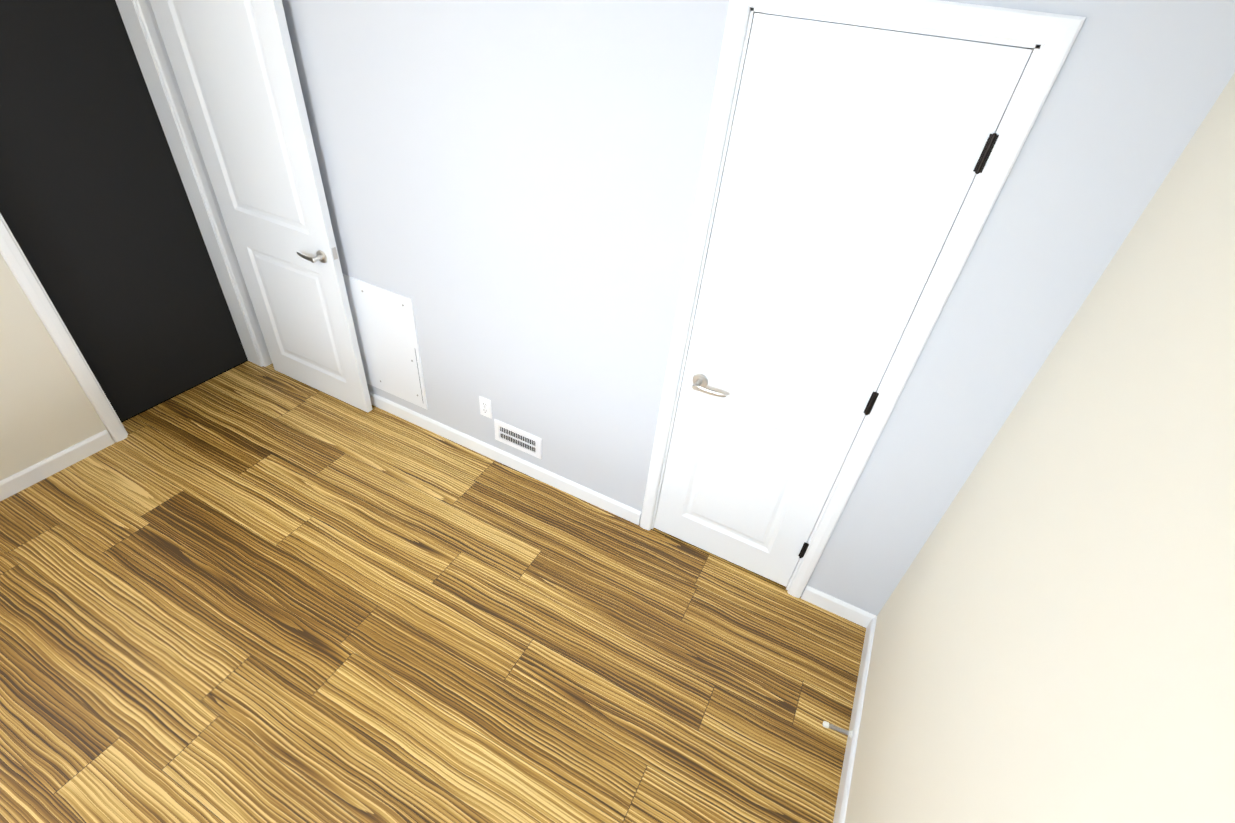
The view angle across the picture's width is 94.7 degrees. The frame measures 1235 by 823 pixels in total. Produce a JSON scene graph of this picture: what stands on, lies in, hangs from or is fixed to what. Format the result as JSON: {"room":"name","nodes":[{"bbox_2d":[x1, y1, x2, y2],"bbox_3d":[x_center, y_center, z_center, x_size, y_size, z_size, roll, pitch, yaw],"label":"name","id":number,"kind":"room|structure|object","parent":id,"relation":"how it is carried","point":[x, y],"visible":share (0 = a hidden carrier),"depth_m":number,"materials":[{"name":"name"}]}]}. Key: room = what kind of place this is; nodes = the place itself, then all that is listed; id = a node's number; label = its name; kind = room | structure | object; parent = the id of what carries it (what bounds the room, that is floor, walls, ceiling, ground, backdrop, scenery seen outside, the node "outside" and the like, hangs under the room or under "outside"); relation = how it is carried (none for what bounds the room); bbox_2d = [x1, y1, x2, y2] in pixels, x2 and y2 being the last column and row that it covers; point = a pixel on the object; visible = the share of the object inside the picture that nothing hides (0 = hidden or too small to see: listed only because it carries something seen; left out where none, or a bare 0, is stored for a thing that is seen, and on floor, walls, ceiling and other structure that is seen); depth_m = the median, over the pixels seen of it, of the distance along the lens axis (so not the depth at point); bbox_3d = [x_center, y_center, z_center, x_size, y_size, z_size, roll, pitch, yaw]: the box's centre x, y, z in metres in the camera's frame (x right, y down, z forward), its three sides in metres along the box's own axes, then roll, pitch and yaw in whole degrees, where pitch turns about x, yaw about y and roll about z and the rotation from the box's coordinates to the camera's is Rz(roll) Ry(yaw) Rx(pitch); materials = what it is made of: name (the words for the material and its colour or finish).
{"room":"empty bedroom","nodes":[
{"label":"empty bedroom","id":0,"kind":"room"},
{"bbox_2d":[0,0,247,480],"bbox_3d":[-2.876,-0.393,1.675,0.150,2.320,3.357,21,40,18],"label":"wall","id":1,"kind":"structure","parent":0,"point":[97,213],"depth_m":2.60,"materials":[{"name":"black paint"}]},
{"bbox_2d":[0,430,114,500],"bbox_3d":[-3.109,0.746,2.008,0.013,0.085,2.397,21,40,18],"label":"baseboard","id":2,"kind":"structure","parent":1,"relation":"attached to","point":[104,439],"depth_m":2.70,"materials":[{"name":"white wood"}]},
{"bbox_2d":[0,0,372,441],"bbox_3d":[-1.943,-0.800,2.454,0.988,2.169,0.898,21,40,18],"label":"door","id":3,"kind":"structure","parent":1,"relation":"attached to","point":[233,64],"depth_m":2.63,"materials":[{"name":"white wood"}]},
{"bbox_2d":[297,250,326,262],"bbox_3d":[-1.455,-0.736,2.695,0.149,0.062,0.059,21,40,18],"label":"door handle","id":4,"kind":"object","parent":3,"relation":"attached to","point":[320,256],"visible":1,"depth_m":2.68,"materials":[{"name":"silver metal"}]},
{"bbox_2d":[0,361,865,822],"bbox_3d":[-1.337,1.249,1.760,3.895,0.080,3.777,21,40,18],"label":"floor","id":5,"kind":"structure","parent":0,"point":[248,591],"depth_m":2.21,"materials":[{"name":"laminate"}]},
{"bbox_2d":[282,0,1234,615],"bbox_3d":[-0.265,-0.793,2.567,3.895,2.320,0.720,21,40,18],"label":"wall","id":6,"kind":"structure","parent":0,"point":[510,188],"depth_m":1.98,"materials":[{"name":"white paint"}]},
{"bbox_2d":[343,274,427,408],"bbox_3d":[-1.205,-0.348,2.969,0.445,0.666,0.009,21,40,18],"label":"access panel","id":7,"kind":"object","parent":6,"relation":"attached to","point":[385,328],"visible":1,"depth_m":2.94,"materials":[{"name":"white"}]},
{"bbox_2d":[479,396,491,418],"bbox_3d":[-0.667,-0.020,2.868,0.072,0.118,0.008,21,40,18],"label":"electrical outlet","id":8,"kind":"object","parent":6,"relation":"attached to","point":[485,407],"visible":1,"depth_m":2.86,"materials":[{"name":"white plastic"}]},
{"bbox_2d":[369,391,641,524],"bbox_3d":[-1.022,0.082,3.159,2.550,0.085,0.013,21,40,18],"label":"baseboard","id":9,"kind":"structure","parent":6,"relation":"attached to","point":[617,508],"depth_m":2.99,"materials":[{"name":"white wood"}]},
{"bbox_2d":[494,419,541,458],"bbox_3d":[-0.507,0.141,2.882,0.284,0.138,0.009,21,40,18],"label":"air vent","id":10,"kind":"object","parent":6,"relation":"in","point":[519,439],"visible":1,"depth_m":2.88,"materials":[{"name":"white metal"}]},
{"bbox_2d":[801,585,871,626],"bbox_3d":[0.946,0.845,2.474,0.274,0.085,0.013,21,40,18],"label":"baseboard","id":11,"kind":"structure","parent":6,"relation":"attached to","point":[834,605],"depth_m":2.47,"materials":[{"name":"white wood"}]},
{"bbox_2d":[639,0,1085,597],"bbox_3d":[0.558,-0.146,2.006,0.798,2.144,0.019,21,40,18],"label":"door frame","id":12,"kind":"structure","parent":6,"relation":"attached to","point":[1053,36],"depth_m":1.55,"materials":[{"name":"white wood"}]},
{"bbox_2d":[651,7,1040,589],"bbox_3d":[0.588,-0.161,2.074,0.690,2.090,0.122,21,40,18],"label":"closet door","id":13,"kind":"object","parent":12,"relation":"in","point":[848,177],"visible":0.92,"depth_m":1.74,"materials":[{"name":"white wood"}]},
{"bbox_2d":[692,374,725,396],"bbox_3d":[0.345,-0.089,2.158,0.149,0.062,0.059,21,40,18],"label":"door handle","id":14,"kind":"object","parent":13,"relation":"attached to","point":[700,381],"visible":1,"depth_m":2.16,"materials":[{"name":"silver metal"}]},
{"bbox_2d":[845,73,1234,822],"bbox_3d":[0.485,0.911,0.505,0.120,2.320,3.357,21,40,18],"label":"wall","id":15,"kind":"structure","parent":0,"point":[1053,639],"depth_m":1.06,"materials":[{"name":"beige paint"}]},
{"bbox_2d":[833,614,876,822],"bbox_3d":[0.332,1.756,1.223,0.013,0.085,3.330,21,40,18],"label":"baseboard","id":16,"kind":"structure","parent":15,"relation":"attached to","point":[849,757],"depth_m":2.06,"materials":[{"name":"white wood"}]},
{"bbox_2d":[822,721,852,737],"bbox_3d":[0.801,1.153,2.067,0.104,0.046,0.026,21,40,18],"label":"door stop","id":17,"kind":"object","parent":16,"relation":"attached to","point":[835,728],"visible":1,"depth_m":2.07,"materials":[{"name":"silver metal"}]}
]}

